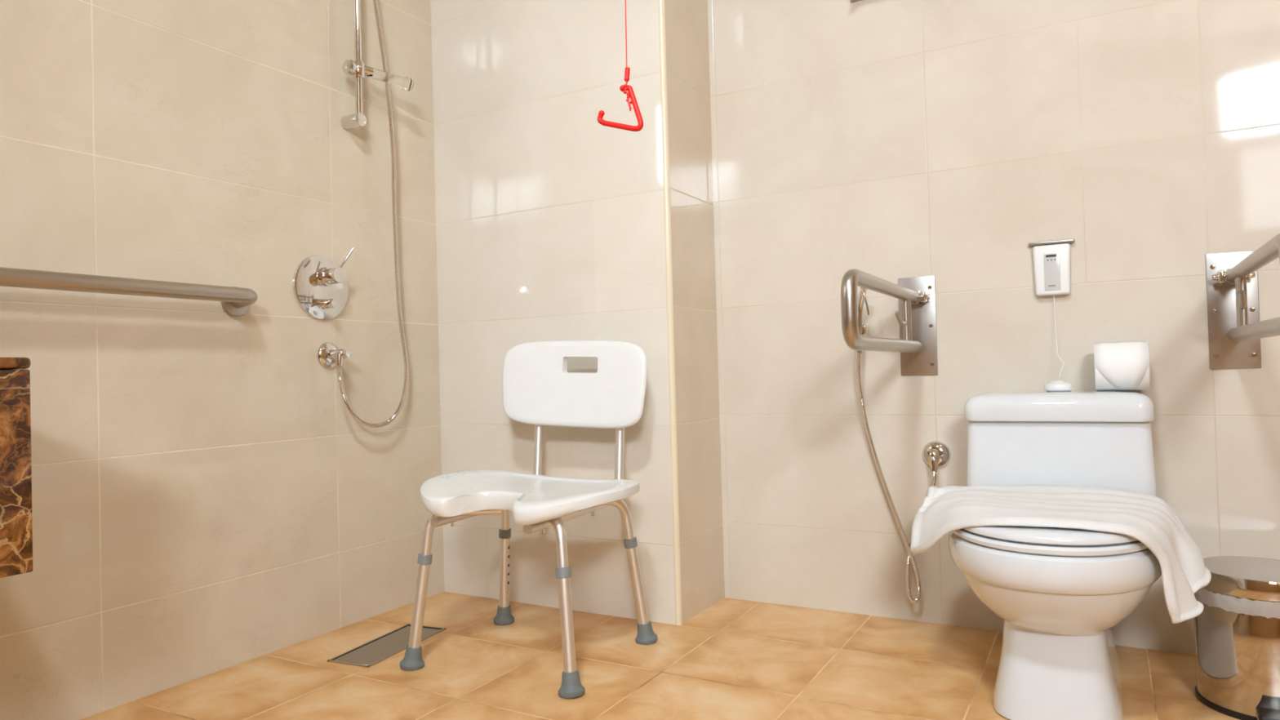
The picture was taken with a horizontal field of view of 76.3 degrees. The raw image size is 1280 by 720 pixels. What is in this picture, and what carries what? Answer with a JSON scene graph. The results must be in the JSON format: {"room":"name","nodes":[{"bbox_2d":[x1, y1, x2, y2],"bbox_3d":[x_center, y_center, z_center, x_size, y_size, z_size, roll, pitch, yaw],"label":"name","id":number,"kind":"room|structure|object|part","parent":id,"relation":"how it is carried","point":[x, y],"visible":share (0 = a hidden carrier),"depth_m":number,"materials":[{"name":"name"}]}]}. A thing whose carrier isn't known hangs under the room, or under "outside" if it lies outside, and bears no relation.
{"room":"accessible bathroom","nodes":[
{"label":"accessible bathroom","id":0,"kind":"room"},
{"bbox_2d":[0,0,444,719],"bbox_3d":[-1.816,-0.704,0.870,0.120,2.950,4.350,-2,-1,30],"label":"wall","id":1,"kind":"structure","parent":0,"point":[208,497],"depth_m":2.01,"materials":[{"name":"beige tile"}]},
{"bbox_2d":[0,357,32,577],"bbox_3d":[-1.407,0.167,0.902,0.501,0.327,1.071,-2,-1,30],"label":"vanity","id":2,"kind":"object","parent":1,"relation":"attached to","point":[15,471],"visible":1,"depth_m":1.23,"materials":[{"name":"brown stone"}]},
{"bbox_2d":[0,357,30,369],"bbox_3d":[-1.412,0.012,0.904,0.501,0.018,1.071,-2,-1,30],"label":"countertop","id":3,"kind":"structure","parent":2,"relation":"on","point":[6,363],"depth_m":1.23,"materials":[{"name":"brown stone"}]},
{"bbox_2d":[0,266,257,316],"bbox_3d":[-1.302,-0.151,1.514,0.102,0.077,1.332,-2,-1,30],"label":"grab bar","id":4,"kind":"object","parent":1,"relation":"attached to","point":[236,301],"visible":1,"depth_m":1.76,"materials":[{"name":"metal"}]},
{"bbox_2d":[293,248,354,319],"bbox_3d":[-0.871,-0.216,2.295,0.084,0.203,0.186,-2,-1,30],"label":"shower valve","id":5,"kind":"object","parent":1,"relation":"attached to","point":[320,285],"visible":1,"depth_m":2.29,"materials":[{"name":"silver metal"}]},
{"bbox_3d":[-0.877,-0.159,2.299,0.049,0.028,0.028,-2,-1,30],"label":"diverter knob","id":6,"kind":"part","parent":5,"relation":"part of","materials":[{"name":"silver metal"}]},
{"bbox_3d":[-0.869,-0.237,2.301,0.066,0.054,0.054,-2,-1,30],"label":"mixer knob","id":7,"kind":"part","parent":5,"relation":"part of","materials":[{"name":"silver metal"}]},
{"bbox_3d":[-0.832,-0.285,2.307,0.048,0.068,0.009,-1,-1,-38],"label":"lever","id":8,"kind":"part","parent":5,"relation":"part of","materials":[{"name":"silver metal"}]},
{"bbox_2d":[316,342,351,368],"bbox_3d":[-0.854,-0.014,2.309,0.087,0.077,0.077,-2,-1,30],"label":"outlet","id":9,"kind":"object","parent":1,"relation":"attached to","point":[329,355],"visible":1,"depth_m":2.30,"materials":[{"name":"silver metal"}]},
{"bbox_2d":[340,0,413,130],"bbox_3d":[-0.797,-1.012,2.448,0.214,0.661,0.082,-1,-1,-45],"label":"shower rail","id":10,"kind":"object","parent":1,"relation":"attached to","point":[357,68],"visible":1,"depth_m":2.38,"materials":[{"name":"silver metal"}]},
{"bbox_2d":[336,0,408,427],"bbox_3d":[-0.796,-0.531,2.410,0.023,1.464,0.272,-2,-1,30],"label":"shower hose","id":11,"kind":"object","parent":10,"relation":"hanging from","point":[342,391],"visible":0.99,"depth_m":2.48,"materials":[{"name":"silver metal"}]},
{"bbox_2d":[431,0,675,625],"bbox_3d":[-0.258,-0.717,2.732,0.990,2.950,0.429,-2,-1,30],"label":"wall","id":12,"kind":"structure","parent":0,"point":[550,217],"depth_m":2.49,"materials":[{"name":"beige tile"}]},
{"bbox_2d":[658,0,682,625],"bbox_3d":[0.069,-0.733,2.308,0.018,2.950,0.018,-2,-1,30],"label":"trim","id":13,"kind":"structure","parent":12,"relation":"attached to","point":[661,2],"depth_m":2.29,"materials":[{"name":"beige tile"}]},
{"bbox_2d":[597,0,643,131],"bbox_3d":[-0.055,-1.090,1.506,0.098,1.355,0.016,-2,-1,30],"label":"pull cord","id":14,"kind":"object","parent":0,"point":[625,87],"visible":1,"depth_m":1.48,"materials":[{"name":"red plastic"}]},
{"bbox_3d":[-0.037,-0.458,1.497,0.098,0.091,0.014,-2,-1,30],"label":"handle","id":15,"kind":"part","parent":14,"relation":"part of","materials":[{"name":"red plastic"}]},
{"bbox_3d":[-0.041,-1.149,1.500,0.004,1.238,0.002,-2,-1,30],"label":"cord","id":16,"kind":"part","parent":14,"relation":"part of","materials":[{"name":"red fabric"}]},
{"bbox_3d":[-0.021,-0.482,1.484,0.017,0.063,0.011,-2,-1,30],"label":"knotted cord","id":17,"kind":"part","parent":14,"relation":"part of","materials":[{"name":"red fabric"}]},
{"bbox_2d":[80,591,1239,719],"bbox_3d":[0.027,0.767,-0.001,4.150,0.120,4.959,-2,-1,30],"label":"floor","id":18,"kind":"structure","parent":0,"point":[735,659],"depth_m":1.91,"materials":[{"name":"orange tile"}]},
{"bbox_2d":[327,623,445,667],"bbox_3d":[-0.669,0.759,2.180,0.132,0.003,0.316,-2,-1,23],"label":"floor drain","id":19,"kind":"object","parent":18,"relation":"on","point":[386,646],"visible":0.95,"depth_m":2.14,"materials":[{"name":"metal"}]},
{"bbox_2d":[400,340,657,697],"bbox_3d":[-0.266,0.347,2.117,0.548,0.811,0.520,-2,-1,26],"label":"chair","id":20,"kind":"object","parent":18,"relation":"on","point":[538,388],"visible":1,"depth_m":2.19,"materials":[{"name":"white plastic"}]},
{"bbox_3d":[-0.448,0.443,2.032,0.206,0.159,0.026,-1,-1,-9],"label":"leg","id":21,"kind":"part","parent":20,"relation":"part of","materials":[{"name":"metal"}]},
{"bbox_3d":[-0.344,0.444,2.245,0.026,0.159,0.206,-1,-1,-29],"label":"leg","id":22,"kind":"part","parent":20,"relation":"part of","materials":[{"name":"metal"}]},
{"bbox_3d":[-0.290,0.338,2.069,0.548,0.079,0.412,-2,-1,26],"label":"seat","id":23,"kind":"part","parent":20,"relation":"part of","materials":[{"name":"white plastic"}]},
{"bbox_3d":[-0.216,0.435,1.918,0.026,0.159,0.206,-1,-1,-29],"label":"leg","id":24,"kind":"part","parent":20,"relation":"part of","materials":[{"name":"metal"}]},
{"bbox_3d":[-0.186,0.068,2.316,0.473,0.251,0.068,-2,-1,26],"label":"backrest","id":25,"kind":"part","parent":20,"relation":"part of","materials":[{"name":"white plastic"}]},
{"bbox_3d":[-0.112,0.435,2.131,0.206,0.159,0.026,-1,-1,-9],"label":"leg","id":26,"kind":"part","parent":20,"relation":"part of","materials":[{"name":"metal"}]},
{"bbox_2d":[947,390,1161,719],"bbox_3d":[0.901,0.394,1.772,0.399,0.634,0.710,-2,-1,30],"label":"toilet","id":27,"kind":"object","parent":18,"relation":"on","point":[1059,593],"visible":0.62,"depth_m":1.59,"materials":[{"name":"white ceramic"}]},
{"bbox_3d":[0.897,0.532,1.758,0.397,0.357,0.683,-2,-1,30],"label":"bowl","id":28,"kind":"part","parent":27,"relation":"part of","materials":[{"name":"white ceramic"}]},
{"bbox_3d":[0.841,0.323,1.672,0.381,0.022,0.462,-2,-1,30],"label":"lid","id":29,"kind":"part","parent":27,"relation":"part of","materials":[{"name":"white plastic"}]},
{"bbox_3d":[1.016,0.111,1.991,0.398,0.067,0.216,-2,-1,30],"label":"tank lid","id":30,"kind":"part","parent":27,"relation":"part of","materials":[{"name":"white ceramic"}]},
{"bbox_2d":[910,484,1211,623],"bbox_3d":[0.851,0.383,1.691,0.552,0.195,0.443,-2,-1,30],"label":"towel","id":31,"kind":"object","parent":27,"relation":"on","point":[944,510],"visible":1,"depth_m":1.62,"materials":[{"name":"white fabric"}]},
{"bbox_3d":[1.018,0.251,1.989,0.398,0.211,0.206,-2,-1,30],"label":"tank","id":32,"kind":"part","parent":27,"relation":"part of","materials":[{"name":"white ceramic"}]},
{"bbox_2d":[1093,341,1150,391],"bbox_3d":[1.153,0.015,1.953,0.111,0.116,0.116,-2,-1,30],"label":"toilet roll","id":33,"kind":"object","parent":27,"relation":"on","point":[1118,366],"visible":1,"depth_m":1.91,"materials":[{"name":"paper"}]},
{"bbox_2d":[1193,555,1279,719],"bbox_3d":[1.249,0.559,1.632,0.238,0.280,0.290,-2,-1,30],"label":"pedal bin","id":34,"kind":"object","parent":18,"relation":"on","point":[1237,632],"visible":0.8,"depth_m":1.59,"materials":[{"name":"metal"}]},
{"bbox_3d":[1.258,0.442,1.656,0.234,0.036,0.234,-2,-1,30],"label":"lid","id":35,"kind":"part","parent":34,"relation":"part of","materials":[{"name":"metal"}]},
{"bbox_3d":[1.258,0.421,1.656,0.222,0.005,0.222,-2,-1,30],"label":"lid","id":36,"kind":"part","parent":34,"relation":"part of","materials":[{"name":"metal"}]},
{"bbox_2d":[664,0,724,623],"bbox_3d":[0.147,-0.733,2.437,0.006,2.950,0.303,-2,-1,30],"label":"wall","id":37,"kind":"structure","parent":0,"point":[686,24],"depth_m":2.42,"materials":[{"name":"beige tile"}]},
{"bbox_2d":[707,0,1279,654],"bbox_3d":[1.544,-0.780,1.886,2.980,2.950,0.120,-2,-1,30],"label":"wall","id":38,"kind":"structure","parent":0,"point":[891,140],"depth_m":2.20,"materials":[{"name":"beige tile"}]},
{"bbox_2d":[840,268,937,375],"bbox_3d":[0.592,-0.094,1.945,0.098,0.272,0.716,-2,-1,30],"label":"rail","id":39,"kind":"object","parent":38,"relation":"attached to","point":[916,316],"visible":1,"depth_m":2.12,"materials":[{"name":"metal"}]},
{"bbox_3d":[0.768,-0.094,2.255,0.098,0.272,0.005,-2,-1,30],"label":"wall plate","id":40,"kind":"part","parent":39,"relation":"part of","materials":[{"name":"metal"}]},
{"bbox_2d":[856,286,937,603],"bbox_3d":[0.704,0.221,2.237,0.205,0.884,0.098,-2,-1,30],"label":"bidet sprayer","id":41,"kind":"object","parent":38,"relation":"attached to","point":[864,330],"visible":0.81,"depth_m":2.26,"materials":[{"name":"silver metal"}]},
{"bbox_3d":[0.618,-0.119,2.260,0.028,0.201,0.058,-1,-1,-9],"label":"handle","id":42,"kind":"part","parent":41,"relation":"part of","materials":[{"name":"silver metal"}]},
{"bbox_3d":[0.619,-0.164,2.250,0.026,0.082,0.010,-2,-1,30],"label":"lever","id":43,"kind":"part","parent":41,"relation":"part of","materials":[{"name":"silver metal"}]},
{"bbox_2d":[922,440,951,471],"bbox_3d":[0.797,0.260,2.206,0.074,0.078,0.059,-2,-1,30],"label":"outlet","id":44,"kind":"object","parent":38,"relation":"attached to","point":[936,454],"visible":1,"depth_m":2.21,"materials":[{"name":"silver metal"}]},
{"bbox_2d":[1028,238,1075,391],"bbox_3d":[1.035,-0.113,2.043,0.106,0.382,0.110,-2,-1,30],"label":"emergency call device","id":45,"kind":"object","parent":38,"relation":"attached to","point":[1051,263],"visible":1,"depth_m":2.07,"materials":[{"name":"white plastic"}]},
{"bbox_3d":[1.046,-0.224,2.069,0.036,0.094,0.002,-2,-1,30],"label":"panel","id":46,"kind":"part","parent":45,"relation":"part of","materials":[{"name":"white plastic"}]},
{"bbox_3d":[1.036,0.064,2.018,0.067,0.026,0.067,-2,-1,30],"label":"knob","id":47,"kind":"part","parent":45,"relation":"part of","materials":[{"name":"white plastic"}]},
{"bbox_3d":[1.052,-0.061,2.047,0.014,0.211,0.060,-2,-1,21],"label":"cord","id":48,"kind":"part","parent":45,"relation":"part of","materials":[{"name":"white plastic"}]},
{"bbox_2d":[1205,232,1279,368],"bbox_3d":[1.209,-0.117,1.595,0.098,0.272,0.716,-2,-1,30],"label":"rail","id":49,"kind":"object","parent":38,"relation":"attached to","point":[1235,329],"visible":1,"depth_m":1.89,"materials":[{"name":"metal"}]},
{"bbox_3d":[1.385,-0.116,1.904,0.098,0.272,0.005,-2,-1,30],"label":"wall plate","id":50,"kind":"part","parent":49,"relation":"part of","materials":[{"name":"metal"}]}
]}

